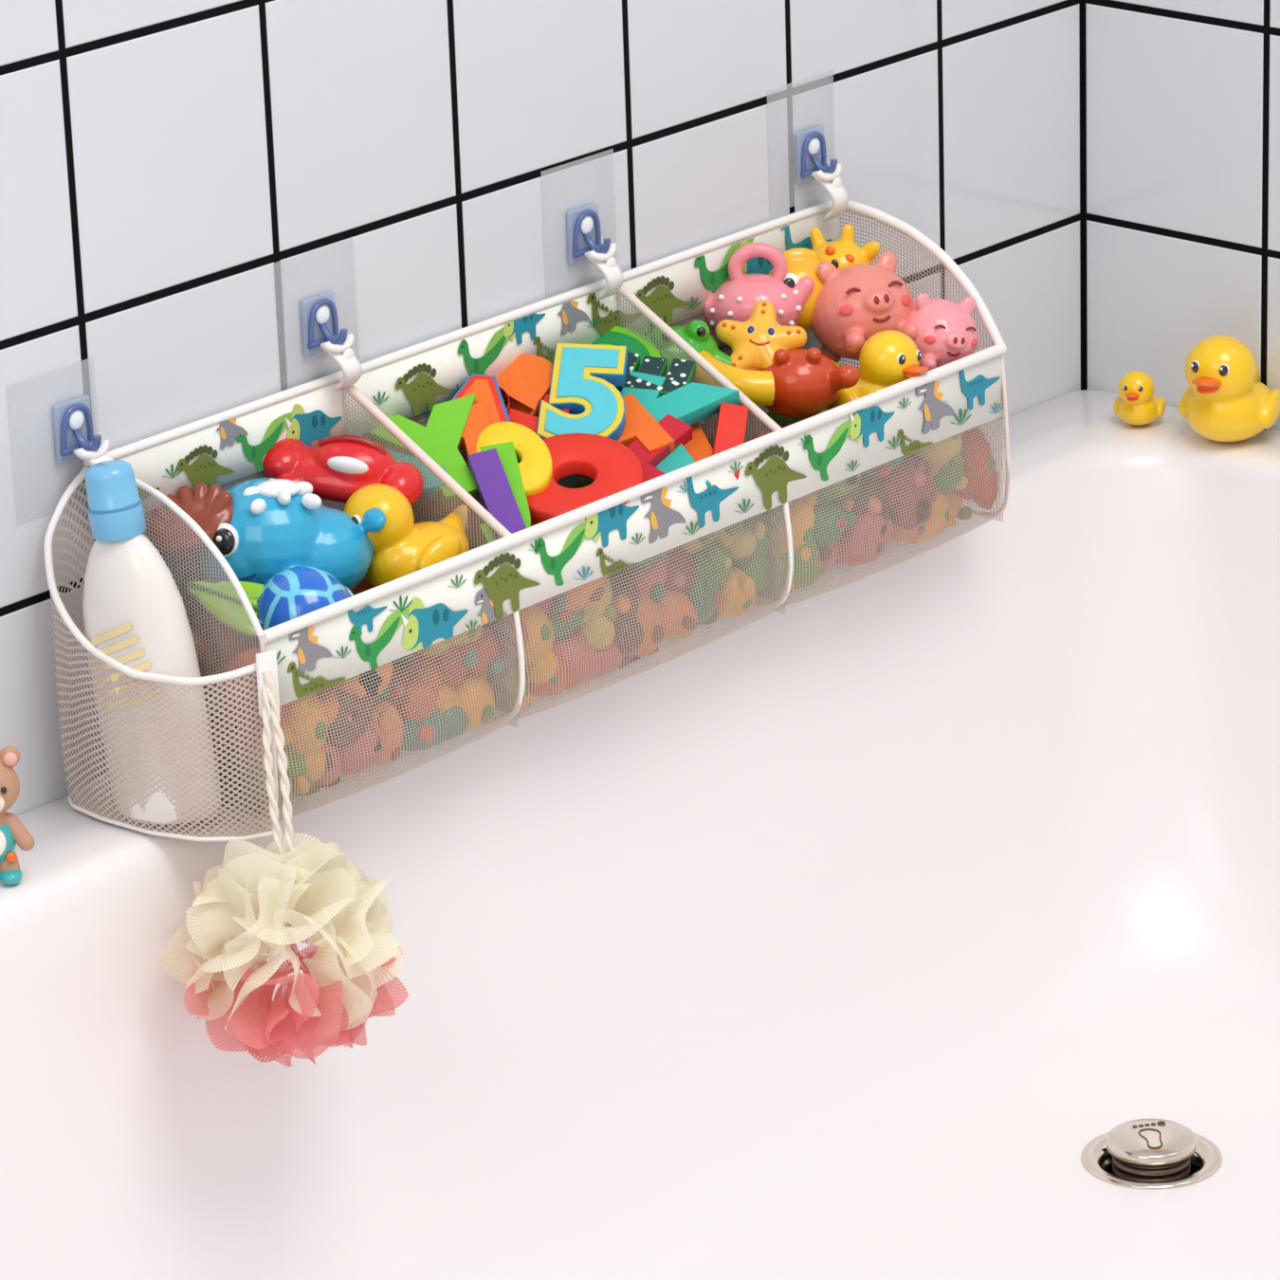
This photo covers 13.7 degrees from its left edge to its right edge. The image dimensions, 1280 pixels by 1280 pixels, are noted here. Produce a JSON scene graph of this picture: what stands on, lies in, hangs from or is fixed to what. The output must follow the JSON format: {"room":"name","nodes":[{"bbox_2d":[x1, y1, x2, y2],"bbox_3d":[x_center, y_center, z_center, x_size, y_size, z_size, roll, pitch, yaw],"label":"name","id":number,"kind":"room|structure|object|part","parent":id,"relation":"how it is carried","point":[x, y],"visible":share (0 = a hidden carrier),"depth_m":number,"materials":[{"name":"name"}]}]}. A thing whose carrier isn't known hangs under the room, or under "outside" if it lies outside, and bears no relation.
{"room":"bathroom","nodes":[
{"label":"bathroom","id":0,"kind":"room"},
{"bbox_2d":[43,164,1009,841],"bbox_3d":[-0.050,-0.092,3.118,0.148,0.218,0.698,16,27,39],"label":"basket","id":1,"kind":"object","parent":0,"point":[319,649],"visible":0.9,"depth_m":3.06,"materials":[{"name":"white fabric"}]},
{"bbox_2d":[82,459,221,824],"bbox_3d":[-0.269,0.003,2.898,0.082,0.204,0.043,9,23,28],"label":"shampoo bottle","id":2,"kind":"object","parent":1,"relation":"in","point":[135,613],"visible":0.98,"depth_m":2.88,"materials":[{"name":"white plastic"}]},
{"bbox_3d":[-0.253,0.003,2.922,0.132,0.187,0.001,16,27,39],"label":"panel","id":3,"kind":"part","parent":1,"relation":"part of","materials":[{"name":"white fabric"}]},
{"bbox_2d":[145,482,233,553],"bbox_3d":[-0.252,-0.067,2.976,0.054,0.016,0.042,-19,53,7],"label":"shell","id":4,"kind":"object","parent":1,"relation":"in","point":[210,507],"depth_m":2.97,"materials":[{"name":"plastic"}]},
{"bbox_2d":[187,580,263,636],"bbox_3d":[-0.227,-0.022,2.947,0.055,0.008,0.033,21,63,12],"label":"toy leaf","id":5,"kind":"object","parent":1,"relation":"in","point":[252,590],"depth_m":2.95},
{"bbox_2d":[157,670,408,1066],"bbox_3d":[-0.195,0.128,2.881,0.134,0.218,0.132,16,27,39],"label":"bath pouf","id":6,"kind":"object","parent":1,"relation":"hanging from","point":[227,933],"visible":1,"depth_m":2.87,"materials":[{"name":"beige fabric"}]},
{"bbox_2d":[200,477,385,590],"bbox_3d":[-0.196,-0.057,2.996,0.107,0.073,0.078,-2,16,1],"label":"toy whale","id":7,"kind":"object","parent":1,"relation":"in","point":[276,525],"depth_m":2.97,"materials":[{"name":"blue plastic"}]},
{"bbox_2d":[256,566,353,644],"bbox_3d":[-0.187,-0.012,2.956,0.058,0.058,0.058,-2,20,1],"label":"ball","id":8,"kind":"object","parent":1,"relation":"in","point":[293,593],"depth_m":2.93,"materials":[{"name":"blue plastic"}]},
{"bbox_2d":[262,434,423,505],"bbox_3d":[-0.171,-0.097,3.038,0.099,0.046,0.052,10,31,8],"label":"crab","id":9,"kind":"object","parent":1,"relation":"in","point":[340,465],"depth_m":3.02},
{"bbox_2d":[343,483,469,586],"bbox_3d":[-0.136,-0.060,3.023,0.076,0.066,0.061,0,20,6],"label":"rubber duck","id":10,"kind":"object","parent":1,"relation":"on","point":[403,547],"visible":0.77,"depth_m":3.00},
{"bbox_2d":[384,446,445,505],"bbox_3d":[-0.139,-0.095,3.087,0.050,0.029,0.044,-8,21,-17],"label":"foam letter","id":11,"kind":"object","parent":1,"relation":"in","point":[443,466],"visible":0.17,"depth_m":3.08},
{"bbox_2d":[363,393,478,509],"bbox_3d":[-0.119,-0.108,3.094,0.078,0.048,0.064,-11,22,-22],"label":"foam letter","id":12,"kind":"object","parent":1,"relation":"on","point":[440,439],"visible":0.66,"depth_m":3.10,"materials":[{"name":"green plastic"}]},
{"bbox_2d":[414,456,469,515],"bbox_3d":[-0.118,-0.094,3.126,0.053,0.022,0.050,14,26,37],"label":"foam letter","id":13,"kind":"object","parent":1,"relation":"in","point":[464,457],"visible":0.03,"depth_m":3.10,"materials":[{"name":"plastic"}]},
{"bbox_3d":[-0.087,-0.100,3.185,0.001,0.187,0.643,16,27,39],"label":"panel","id":14,"kind":"part","parent":1,"relation":"part of","materials":[{"name":"white fabric"}]},
{"bbox_2d":[458,399,491,456],"bbox_3d":[-0.104,-0.112,3.101,0.040,0.041,0.060,-6,21,-11],"label":"foam number","id":15,"kind":"object","parent":1,"relation":"in","point":[478,420],"visible":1,"depth_m":3.11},
{"bbox_2d":[136,225,832,500],"bbox_3d":[-0.086,-0.168,3.159,0.001,0.037,0.625,16,27,39],"label":"print","id":16,"kind":"object","parent":1,"relation":"attached to","point":[231,445],"depth_m":3.12,"materials":[{"name":"multicoloured fabric"}]},
{"bbox_2d":[451,373,519,460],"bbox_3d":[-0.098,-0.129,3.129,0.067,0.044,0.055,1,21,8],"label":"foam letter","id":17,"kind":"object","parent":1,"relation":"in","point":[485,387],"visible":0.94,"depth_m":3.13,"materials":[{"name":"orange plastic"}]},
{"bbox_2d":[467,448,526,539],"bbox_3d":[-0.082,-0.081,3.066,0.019,0.045,0.064,-8,21,-17],"label":"foam letter","id":18,"kind":"object","parent":1,"relation":"in","point":[495,492],"visible":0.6,"depth_m":3.06,"materials":[{"name":"purple plastic"}]},
{"bbox_2d":[498,386,510,416],"bbox_3d":[-0.100,-0.141,3.151,0.038,0.035,0.051,-15,24,-31],"label":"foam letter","id":19,"kind":"object","parent":1,"relation":"in","point":[504,395],"visible":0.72,"depth_m":3.15,"materials":[{"name":"red plastic"}]},
{"bbox_2d":[479,441,530,544],"bbox_3d":[-0.080,-0.082,3.075,0.030,0.048,0.072,-4,20,-6],"label":"foam letter","id":20,"kind":"object","parent":1,"relation":"in","point":[506,452],"visible":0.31,"depth_m":3.08,"materials":[{"name":"green plastic"}]},
{"bbox_2d":[476,421,552,496],"bbox_3d":[-0.073,-0.104,3.096,0.042,0.035,0.055,-18,26,-36],"label":"foam number","id":21,"kind":"object","parent":20,"relation":"on","point":[536,466],"visible":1,"depth_m":3.09,"materials":[{"name":"yellow plastic"}]},
{"bbox_2d":[495,353,552,417],"bbox_3d":[-0.074,-0.147,3.164,0.039,0.036,0.056,11,24,31],"label":"foam letter","id":22,"kind":"object","parent":1,"relation":"in","point":[526,381],"visible":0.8,"depth_m":3.16,"materials":[{"name":"orange plastic"}]},
{"bbox_2d":[508,393,569,433],"bbox_3d":[-0.054,-0.119,3.139,0.074,0.048,0.054,-10,22,-20],"label":"foam letter","id":23,"kind":"object","parent":1,"relation":"in","point":[529,421],"visible":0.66,"depth_m":3.14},
{"bbox_2d":[536,342,627,440],"bbox_3d":[-0.034,-0.143,3.151,0.052,0.052,0.072,0,20,5],"label":"foam number","id":24,"kind":"object","parent":23,"relation":"on","point":[585,377],"visible":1,"depth_m":3.15,"materials":[{"name":"blue plastic"}]},
{"bbox_2d":[517,433,643,523],"bbox_3d":[-0.038,-0.092,3.098,0.079,0.037,0.077,-3,20,-2],"label":"foam letter","id":25,"kind":"object","parent":1,"relation":"on","point":[613,467],"visible":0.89,"depth_m":3.10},
{"bbox_2d":[190,407,998,816],"bbox_3d":[-0.030,-0.048,3.152,0.114,0.098,0.635,16,27,39],"label":"pile","id":26,"kind":"object","parent":1,"relation":"in","point":[782,421],"depth_m":3.09,"materials":[{"name":"plastic"}]},
{"bbox_3d":[-0.031,-0.031,3.159,0.146,0.071,0.643,16,27,39],"label":"panel","id":27,"kind":"part","parent":1,"relation":"part of","materials":[{"name":"beige"}]},
{"bbox_2d":[591,326,660,372],"bbox_3d":[-0.018,-0.162,3.214,0.085,0.042,0.069,2,21,10],"label":"foam letter","id":28,"kind":"object","parent":1,"relation":"in","point":[618,336],"visible":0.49,"depth_m":3.22,"materials":[{"name":"green plastic"}]},
{"bbox_2d":[276,369,1003,698],"bbox_3d":[0.013,-0.070,3.101,0.001,0.040,0.641,16,27,39],"label":"print","id":29,"kind":"object","parent":1,"relation":"on","point":[319,649],"depth_m":3.08,"materials":[{"name":"multicoloured fabric"}]},
{"bbox_2d":[617,393,675,453],"bbox_3d":[-0.016,-0.120,3.144,0.058,0.032,0.051,-14,24,-29],"label":"foam letter","id":30,"kind":"object","parent":1,"relation":"in","point":[640,425],"visible":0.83,"depth_m":3.15,"materials":[{"name":"orange plastic"}]},
{"bbox_2d":[615,352,695,396],"bbox_3d":[0.006,-0.158,3.194,0.050,0.024,0.033,3,21,14],"label":"foam letter","id":31,"kind":"object","parent":1,"relation":"in","point":[681,373],"visible":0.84,"depth_m":3.19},
{"bbox_2d":[626,414,692,482],"bbox_3d":[0.012,-0.106,3.135,0.040,0.037,0.060,17,28,42],"label":"foam letter","id":32,"kind":"object","parent":1,"relation":"in","point":[681,432],"visible":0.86,"depth_m":3.14,"materials":[{"name":"red plastic"}]},
{"bbox_2d":[621,370,740,492],"bbox_3d":[0.017,-0.124,3.162,0.077,0.052,0.072,5,22,19],"label":"foam letter","id":33,"kind":"object","parent":1,"relation":"on","point":[691,403],"visible":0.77,"depth_m":3.17,"materials":[{"name":"teal plastic"}]},
{"bbox_2d":[645,319,731,365],"bbox_3d":[0.022,-0.178,3.257,0.070,0.039,0.047,-9,21,-18],"label":"frog","id":34,"kind":"object","parent":1,"relation":"in","point":[696,334],"depth_m":3.24},
{"bbox_2d":[683,421,713,461],"bbox_3d":[0.029,-0.108,3.161,0.055,0.030,0.054,-17,25,-35],"label":"foam letter","id":35,"kind":"object","parent":1,"relation":"in","point":[699,448],"visible":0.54,"depth_m":3.17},
{"bbox_2d":[712,402,748,479],"bbox_3d":[0.053,-0.117,3.162,0.019,0.041,0.051,2,21,9],"label":"foam letter","id":36,"kind":"object","parent":1,"relation":"in","point":[731,421],"visible":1,"depth_m":3.16,"materials":[{"name":"red plastic"}]},
{"bbox_2d":[691,350,774,405],"bbox_3d":[0.052,-0.160,3.239,0.072,0.024,0.031,23,46,27],"label":"banana","id":37,"kind":"object","parent":1,"relation":"in","point":[758,386],"depth_m":3.22,"materials":[{"name":"yellow plastic"}]},
{"bbox_2d":[699,242,814,330],"bbox_3d":[0.069,-0.215,3.300,0.079,0.065,0.053,-2,16,1],"label":"toy","id":38,"kind":"object","parent":1,"relation":"in","point":[736,298],"depth_m":3.29,"materials":[{"name":"pink plastic"}]},
{"bbox_2d":[715,300,807,369],"bbox_3d":[0.074,-0.184,3.262,0.057,0.055,0.024,6,-23,4],"label":"starfish","id":39,"kind":"object","parent":1,"relation":"in","point":[754,342],"depth_m":3.25,"materials":[{"name":"yellow plastic"}]},
{"bbox_2d":[744,347,859,418],"bbox_3d":[0.097,-0.159,3.258,0.075,0.046,0.048,-2,15,1],"label":"crab","id":40,"kind":"object","parent":1,"relation":"in","point":[807,382],"depth_m":3.24},
{"bbox_2d":[809,223,880,269],"bbox_3d":[0.128,-0.218,3.346,0.062,0.089,0.057,-6,14,27],"label":"giraffe","id":41,"kind":"object","parent":1,"relation":"in","point":[844,251],"depth_m":3.33},
{"bbox_2d":[811,251,918,363],"bbox_3d":[0.138,-0.207,3.316,0.066,0.064,0.078,-11,-4,-18],"label":"pig","id":42,"kind":"object","parent":1,"relation":"in","point":[853,303],"depth_m":3.29},
{"bbox_2d":[829,329,928,408],"bbox_3d":[0.146,-0.163,3.282,0.065,0.062,0.057,-1,20,4],"label":"rubber duck","id":43,"kind":"object","parent":1,"relation":"on","point":[888,357],"visible":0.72,"depth_m":3.26},
{"bbox_3d":[0.177,-0.176,3.365,0.132,0.187,0.001,16,27,39],"label":"panel","id":44,"kind":"part","parent":1,"relation":"part of","materials":[{"name":"white fabric"}]},
{"bbox_2d":[907,292,978,371],"bbox_3d":[0.185,-0.191,3.314,0.052,0.050,0.061,2,9,-25],"label":"pig","id":45,"kind":"object","parent":1,"relation":"in","point":[948,332],"depth_m":3.29},
{"bbox_2d":[0,0,1082,816],"bbox_3d":[-0.633,-0.203,2.570,0.060,1.850,2.690,16,27,39],"label":"wall","id":46,"kind":"structure","parent":0,"point":[183,182],"depth_m":3.08,"materials":[{"name":"tile"}]},
{"bbox_2d":[59,402,101,457],"bbox_3d":[-0.312,-0.107,2.910,0.025,0.080,0.064,16,27,39],"label":"hook","id":47,"kind":"object","parent":46,"relation":"attached to","point":[75,418],"visible":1,"depth_m":2.92,"materials":[{"name":"blue plastic"}]},
{"bbox_2d":[307,298,347,349],"bbox_3d":[-0.176,-0.183,3.043,0.025,0.080,0.064,16,27,39],"label":"hook","id":48,"kind":"object","parent":46,"relation":"attached to","point":[320,312],"visible":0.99,"depth_m":3.04,"materials":[{"name":"blue plastic"}]},
{"bbox_2d":[571,209,610,257],"bbox_3d":[-0.028,-0.248,3.195,0.025,0.080,0.064,16,27,39],"label":"hook","id":49,"kind":"object","parent":46,"relation":"attached to","point":[585,223],"visible":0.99,"depth_m":3.20,"materials":[{"name":"blue plastic"}]},
{"bbox_2d":[799,131,837,178],"bbox_3d":[0.111,-0.311,3.336,0.025,0.080,0.064,16,27,39],"label":"hook","id":50,"kind":"object","parent":46,"relation":"attached to","point":[812,144],"visible":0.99,"depth_m":3.34,"materials":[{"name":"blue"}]},
{"bbox_2d":[768,247,856,330],"bbox_3d":[0.108,-0.219,3.317,0.074,0.052,0.040,-4,11,-9],"label":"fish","id":51,"kind":"object","parent":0,"point":[801,262],"depth_m":3.31},
{"bbox_2d":[1080,0,1279,430],"bbox_3d":[1.174,-0.336,2.757,2.450,1.850,0.060,16,27,39],"label":"wall","id":52,"kind":"structure","parent":0,"point":[1180,99],"depth_m":3.52,"materials":[{"name":"tile"}]},
{"bbox_3d":[0.341,0.938,2.151,2.600,0.060,2.900,16,27,39],"label":"floor","id":53,"kind":"structure","parent":0,"visible":0},
{"bbox_2d":[0,389,1279,1279],"bbox_3d":[0.174,0.429,2.731,1.199,0.500,1.739,16,27,39],"label":"bathtub","id":54,"kind":"object","parent":53,"relation":"on","point":[832,936],"visible":0.85,"depth_m":3.25,"materials":[{"name":"white ceramic"}]},
{"bbox_2d":[0,746,34,884],"bbox_3d":[-0.351,0.096,2.852,0.041,0.077,0.035,-19,26,-38],"label":"bear figurine","id":55,"kind":"object","parent":54,"relation":"on","point":[12,832],"visible":1,"depth_m":2.85,"materials":[{"name":"brown plastic"}]},
{"bbox_2d":[1113,370,1165,425],"bbox_3d":[0.332,-0.162,3.532,0.037,0.039,0.039,-11,22,-22],"label":"rubber duck","id":56,"kind":"object","parent":54,"relation":"on","point":[1137,404],"visible":1,"depth_m":3.52},
{"bbox_2d":[1080,1118,1222,1189],"bbox_3d":[0.319,0.325,3.318,0.088,0.036,0.088,16,27,39],"label":"drain","id":57,"kind":"object","parent":54,"relation":"in","point":[1144,1154],"depth_m":3.30,"materials":[{"name":"silver metal"}]},
{"bbox_2d":[1178,334,1279,442],"bbox_3d":[0.387,-0.167,3.489,0.072,0.075,0.074,-7,21,-13],"label":"rubber duck","id":58,"kind":"object","parent":54,"relation":"on","point":[1225,399],"visible":1,"depth_m":3.47}
]}

